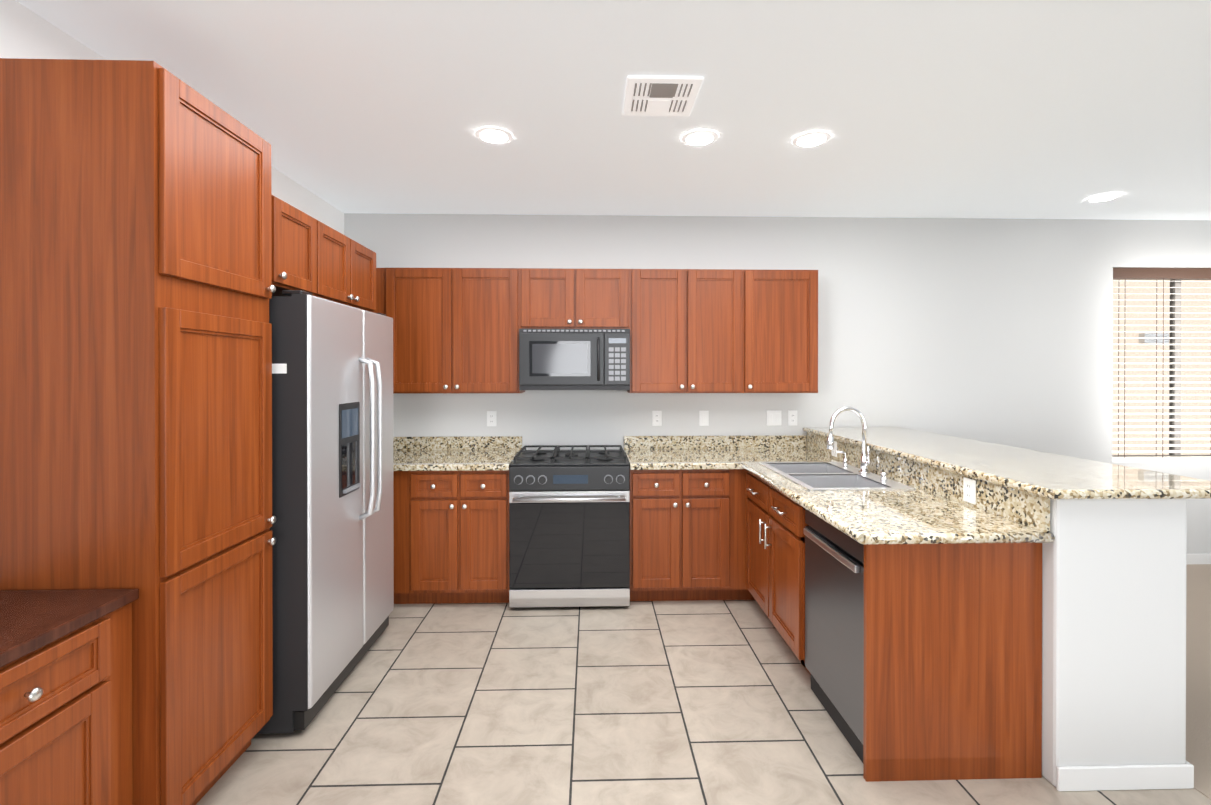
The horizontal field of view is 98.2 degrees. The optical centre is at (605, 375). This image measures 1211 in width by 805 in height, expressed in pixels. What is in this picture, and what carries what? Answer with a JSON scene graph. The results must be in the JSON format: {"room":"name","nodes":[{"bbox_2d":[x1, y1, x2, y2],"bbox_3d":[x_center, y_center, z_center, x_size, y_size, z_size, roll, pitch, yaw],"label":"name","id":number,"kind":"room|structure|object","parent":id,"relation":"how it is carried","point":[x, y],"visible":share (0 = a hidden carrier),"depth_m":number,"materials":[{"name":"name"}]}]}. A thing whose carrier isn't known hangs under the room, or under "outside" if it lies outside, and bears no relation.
{"room":"kitchen","nodes":[
{"label":"kitchen","id":0,"kind":"room"},
{"bbox_2d":[0,0,343,234],"bbox_3d":[-1.983,0.143,2.091,0.150,2.700,3.980,0,0,-2],"label":"wall","id":1,"kind":"structure","parent":0,"point":[26,33],"depth_m":1.81,"materials":[{"name":"white paint"}]},
{"bbox_2d":[271,194,375,312],"bbox_3d":[-1.626,-0.558,2.636,0.584,0.369,1.044,0,0,-2],"label":"upper cabinet","id":2,"kind":"object","parent":1,"relation":"attached to","point":[314,257],"visible":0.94,"depth_m":2.48,"materials":[{"name":"brown wood"}]},
{"bbox_2d":[16,0,1210,219],"bbox_3d":[2.100,-1.245,1.497,8.280,0.080,5.380,0,0,-2],"label":"ceiling","id":3,"kind":"structure","parent":0,"point":[1002,108],"depth_m":2.29,"materials":[{"name":"white paint"}]},
{"bbox_2d":[475,127,511,142],"bbox_3d":[-0.561,-1.201,2.635,0.184,0.008,0.184,0,0,-2],"label":"recessed light","id":4,"kind":"object","parent":3,"relation":"in","point":[492,134],"visible":1,"depth_m":2.62,"materials":[{"name":"white"}]},
{"bbox_2d":[623,76,703,115],"bbox_3d":[0.238,-1.200,2.266,0.310,0.012,0.310,0,0,-2],"label":"ceiling vent","id":5,"kind":"object","parent":3,"relation":"in","point":[660,95],"visible":1,"depth_m":2.24,"materials":[{"name":"white plastic"}]},
{"bbox_2d":[681,130,717,145],"bbox_3d":[0.478,-1.201,2.663,0.184,0.008,0.184,0,0,-2],"label":"recessed light","id":6,"kind":"object","parent":3,"relation":"in","point":[698,137],"visible":1,"depth_m":2.65,"materials":[{"name":"white"}]},
{"bbox_2d":[792,131,830,146],"bbox_3d":[1.052,-1.201,2.679,0.184,0.008,0.184,0,0,-2],"label":"recessed light","id":7,"kind":"object","parent":3,"relation":"in","point":[811,139],"visible":1,"depth_m":2.66,"materials":[{"name":"white"}]},
{"bbox_2d":[1085,193,1121,201],"bbox_3d":[3.384,-1.204,3.562,0.184,0.008,0.184,0,0,-2],"label":"recessed light","id":8,"kind":"object","parent":3,"relation":"in","point":[1103,197],"visible":1,"depth_m":3.54,"materials":[{"name":"white"}]},
{"bbox_2d":[196,600,1210,804],"bbox_3d":[0.051,1.526,1.451,4.180,0.060,5.380,0,0,-2],"label":"floor","id":9,"kind":"structure","parent":0,"point":[705,702],"depth_m":2.22,"materials":[{"name":"beige tile"}]},
{"bbox_2d":[0,597,138,804],"bbox_3d":[-1.629,1.082,1.250,0.500,0.828,0.608,0,0,-2],"label":"base cabinet","id":10,"kind":"object","parent":9,"relation":"on","point":[65,696],"depth_m":1.37,"materials":[{"name":"brown wood"}]},
{"bbox_2d":[0,589,138,660],"bbox_3d":[-1.617,0.652,0.857,0.502,0.032,1.390,0,0,-2],"label":"countertop","id":11,"kind":"structure","parent":10,"relation":"on","point":[28,618],"depth_m":1.41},
{"bbox_2d":[0,58,275,804],"bbox_3d":[-1.599,0.279,1.834,0.594,2.430,0.556,0,0,-2],"label":"pantry cabinet","id":12,"kind":"object","parent":9,"relation":"on","point":[137,288],"visible":0.98,"depth_m":1.56,"materials":[{"name":"brown wood"}]},
{"bbox_2d":[257,290,393,733],"bbox_3d":[-1.525,0.570,2.600,0.752,1.843,0.921,0,0,-2],"label":"fridge","id":13,"kind":"object","parent":9,"relation":"on","point":[332,528],"visible":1,"depth_m":2.28,"materials":[{"name":"silver metal"}]},
{"bbox_2d":[393,471,420,603],"bbox_3d":[-1.561,1.046,3.625,0.756,0.884,0.637,0,0,-2],"label":"base cabinet","id":14,"kind":"object","parent":9,"relation":"on","point":[406,484],"depth_m":3.33,"materials":[{"name":"brown wood"}]},
{"bbox_2d":[393,436,521,470],"bbox_3d":[-1.280,0.532,3.621,1.322,0.140,0.654,0,0,-2],"label":"countertop","id":15,"kind":"structure","parent":14,"relation":"on","point":[460,453],"depth_m":3.81,"materials":[{"name":"stone"}]},
{"bbox_2d":[421,470,509,603],"bbox_3d":[-0.932,1.046,3.642,0.620,0.884,0.637,0,0,-2],"label":"base cabinet","id":16,"kind":"object","parent":9,"relation":"on","point":[451,536],"depth_m":3.33,"materials":[{"name":"brown wood"}]},
{"bbox_2d":[509,445,629,606],"bbox_3d":[-0.234,1.006,3.599,0.760,0.963,0.707,0,0,-2],"label":"range","id":17,"kind":"object","parent":9,"relation":"on","point":[569,528],"visible":1,"depth_m":3.31,"materials":[{"name":"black metal"}]},
{"bbox_2d":[629,469,732,600],"bbox_3d":[0.468,1.046,3.680,0.640,0.884,0.637,0,0,-2],"label":"base cabinet","id":18,"kind":"object","parent":9,"relation":"on","point":[687,535],"depth_m":3.37,"materials":[{"name":"brown wood"}]},
{"bbox_2d":[733,469,754,599],"bbox_3d":[1.150,1.046,3.699,0.840,0.884,0.637,0,0,-2],"label":"base cabinet","id":19,"kind":"object","parent":9,"relation":"on","point":[740,592],"depth_m":3.39,"materials":[{"name":"brown wood"}]},
{"bbox_2d":[624,436,739,469],"bbox_3d":[0.493,0.532,3.669,0.690,0.140,0.654,0,0,-2],"label":"countertop","id":20,"kind":"structure","parent":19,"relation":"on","point":[641,452],"depth_m":3.81,"materials":[{"name":"stone"}]},
{"bbox_2d":[746,473,789,646],"bbox_3d":[1.252,1.048,2.953,0.675,0.884,0.889,0,0,-2],"label":"base cabinet","id":21,"kind":"object","parent":9,"relation":"on","point":[767,509],"depth_m":2.93,"materials":[{"name":"brown wood"}]},
{"bbox_2d":[732,435,835,461],"bbox_3d":[1.228,0.532,3.683,0.480,0.140,0.666,0,0,-2],"label":"countertop","id":22,"kind":"structure","parent":21,"relation":"on","point":[772,448],"depth_m":3.91,"materials":[{"name":"stone"}]},
{"bbox_2d":[804,509,863,762],"bbox_3d":[1.242,1.054,2.229,0.615,0.878,0.544,0,0,-2],"label":"dishwasher","id":23,"kind":"object","parent":9,"relation":"on","point":[834,610],"visible":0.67,"depth_m":2.18,"materials":[{"name":"black metal"}]},
{"bbox_2d":[790,499,1041,781],"bbox_3d":[1.271,1.051,2.257,0.675,0.884,0.647,0,0,-2],"label":"base cabinet","id":24,"kind":"object","parent":9,"relation":"on","point":[952,661],"depth_m":1.93,"materials":[{"name":"brown wood"}]},
{"bbox_2d":[740,460,895,543],"bbox_3d":[0.952,0.586,2.616,0.125,0.040,1.497,0,0,-2],"label":"countertop","id":25,"kind":"structure","parent":24,"relation":"on","point":[863,530],"depth_m":2.25,"materials":[{"name":"stone"}]},
{"bbox_2d":[759,462,915,489],"bbox_3d":[1.256,0.652,2.971,0.530,0.187,0.784,0,0,-2],"label":"sink","id":26,"kind":"object","parent":25,"relation":"in","point":[823,475],"visible":0.42,"depth_m":2.96,"materials":[{"name":"silver metal"}]},
{"bbox_2d":[827,406,887,480],"bbox_3d":[1.377,0.367,2.982,0.244,0.381,0.451,0,0,-2],"label":"faucet","id":27,"kind":"object","parent":25,"relation":"on","point":[865,461],"visible":1,"depth_m":2.96,"materials":[{"name":"silver metal"}]},
{"bbox_2d":[800,432,1054,542],"bbox_3d":[1.548,0.522,2.954,0.080,0.166,2.141,0,0,-2],"label":"backsplash","id":28,"kind":"structure","parent":24,"relation":"on","point":[1030,510],"depth_m":2.35,"materials":[{"name":"stone"}]},
{"bbox_2d":[831,441,836,456],"bbox_3d":[1.548,0.498,3.549,0.008,0.105,0.072,0,0,-2],"label":"electrical outlet","id":29,"kind":"object","parent":28,"relation":"attached to","point":[833,453],"visible":0.77,"depth_m":3.54,"materials":[{"name":"white plastic"}]},
{"bbox_2d":[963,477,975,504],"bbox_3d":[1.582,0.502,2.279,0.008,0.105,0.072,0,0,-2],"label":"electrical outlet","id":30,"kind":"object","parent":28,"relation":"attached to","point":[969,490],"visible":1,"depth_m":2.27,"materials":[{"name":"white plastic"}]},
{"bbox_2d":[816,484,1039,543],"bbox_3d":[1.268,0.588,2.234,0.480,0.040,0.715,0,0,-2],"label":"countertop","id":31,"kind":"structure","parent":24,"relation":"on","point":[933,508],"depth_m":2.06,"materials":[{"name":"stone"}]},
{"bbox_2d":[344,213,1210,553],"bbox_3d":[2.104,0.136,4.118,8.130,2.700,0.150,0,0,-2],"label":"wall","id":32,"kind":"structure","parent":0,"point":[998,331],"depth_m":4.04,"materials":[{"name":"white paint"}]},
{"bbox_2d":[382,268,524,393],"bbox_3d":[-1.067,-0.310,3.790,0.932,0.874,0.322,0,0,-2],"label":"upper cabinet","id":33,"kind":"object","parent":32,"relation":"attached to","point":[455,330],"depth_m":3.64,"materials":[{"name":"brown wood"}]},
{"bbox_2d":[487,411,495,425],"bbox_3d":[-0.860,0.329,3.958,0.072,0.115,0.008,0,0,-2],"label":"electrical outlet","id":34,"kind":"object","parent":32,"relation":"attached to","point":[491,418],"visible":1,"depth_m":3.96,"materials":[{"name":"white plastic"}]},
{"bbox_2d":[522,268,633,331],"bbox_3d":[-0.217,-0.536,3.813,0.770,0.422,0.322,0,0,-2],"label":"upper cabinet","id":35,"kind":"object","parent":32,"relation":"attached to","point":[552,298],"depth_m":3.66,"materials":[{"name":"brown wood"}]},
{"bbox_2d":[519,329,629,389],"bbox_3d":[-0.216,-0.109,3.760,0.758,0.421,0.430,0,0,-2],"label":"microwave","id":36,"kind":"object","parent":35,"relation":"attached to","point":[574,359],"visible":1,"depth_m":3.58,"materials":[{"name":"black plastic"}]},
{"bbox_2d":[652,411,661,425],"bbox_3d":[0.391,0.329,3.993,0.072,0.115,0.008,0,0,-2],"label":"electrical outlet","id":37,"kind":"object","parent":32,"relation":"attached to","point":[656,418],"visible":1,"depth_m":3.99,"materials":[{"name":"white plastic"}]},
{"bbox_2d":[627,269,757,392],"bbox_3d":[0.602,-0.310,3.836,0.868,0.874,0.322,0,0,-2],"label":"upper cabinet","id":38,"kind":"object","parent":32,"relation":"attached to","point":[696,330],"depth_m":3.68,"materials":[{"name":"brown wood"}]},
{"bbox_2d":[699,411,708,425],"bbox_3d":[0.751,0.329,4.002,0.072,0.115,0.008,0,0,-2],"label":"light switch","id":39,"kind":"object","parent":32,"relation":"attached to","point":[703,418],"visible":1,"depth_m":4.00,"materials":[{"name":"white plastic"}]},
{"bbox_2d":[766,411,780,425],"bbox_3d":[1.291,0.329,4.017,0.115,0.115,0.008,0,0,-2],"label":"light switch","id":40,"kind":"object","parent":32,"relation":"attached to","point":[773,418],"visible":1,"depth_m":4.01,"materials":[{"name":"white plastic"}]},
{"bbox_2d":[758,270,817,392],"bbox_3d":[1.200,-0.310,3.852,0.612,0.874,0.322,0,0,-2],"label":"upper cabinet","id":41,"kind":"object","parent":32,"relation":"attached to","point":[787,299],"depth_m":3.70,"materials":[{"name":"brown wood"}]},
{"bbox_2d":[788,411,796,425],"bbox_3d":[1.436,0.329,4.021,0.072,0.115,0.008,0,0,-2],"label":"electrical outlet","id":42,"kind":"object","parent":32,"relation":"attached to","point":[792,418],"visible":1,"depth_m":4.02,"materials":[{"name":"white plastic"}]},
{"bbox_2d":[1112,280,1210,462],"bbox_3d":[4.588,-0.080,4.175,1.260,1.530,0.129,0,0,-2],"label":"window","id":43,"kind":"structure","parent":32,"relation":"in","point":[1150,299],"depth_m":4.21,"materials":[{"name":"clear glass"}]},
{"bbox_2d":[1112,268,1210,460],"bbox_3d":[4.588,-0.085,4.153,1.250,1.514,0.063,0,0,-2],"label":"window blinds","id":44,"kind":"object","parent":43,"relation":"attached to","point":[1156,274],"visible":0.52,"depth_m":4.14,"materials":[{"name":"white plastic"}]},
{"bbox_2d":[1186,553,1210,563],"bbox_3d":[4.122,1.443,4.097,4.095,0.085,0.012,0,0,-2],"label":"baseboard","id":45,"kind":"structure","parent":32,"relation":"attached to","point":[1198,558],"depth_m":4.11,"materials":[{"name":"white"}]},
{"bbox_2d":[1042,499,1186,786],"bbox_3d":[1.840,0.963,2.965,0.490,1.053,2.142,0,0,-2],"label":"wall","id":46,"kind":"structure","parent":0,"point":[1113,631],"depth_m":1.90,"materials":[{"name":"white paint"}]},
{"bbox_2d":[802,427,1210,499],"bbox_3d":[1.918,0.417,2.938,0.765,0.035,2.189,0,0,-2],"label":"bar","id":47,"kind":"object","parent":46,"relation":"on","point":[1051,475],"visible":1,"depth_m":2.29,"materials":[{"name":"stone"}]},
{"bbox_2d":[1057,761,1193,790],"bbox_3d":[1.846,1.447,2.952,0.502,0.085,2.136,0,0,-2],"label":"baseboard","id":48,"kind":"structure","parent":46,"relation":"attached to","point":[1124,777],"depth_m":1.89,"materials":[{"name":"white"}]},
{"bbox_2d":[1186,564,1210,798],"bbox_3d":[4.189,1.523,1.564,4.100,0.064,5.380,0,0,-2],"label":"floor carpet","id":49,"kind":"object","parent":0,"point":[1198,667],"depth_m":2.60,"materials":[{"name":"beige carpet"}]}
]}

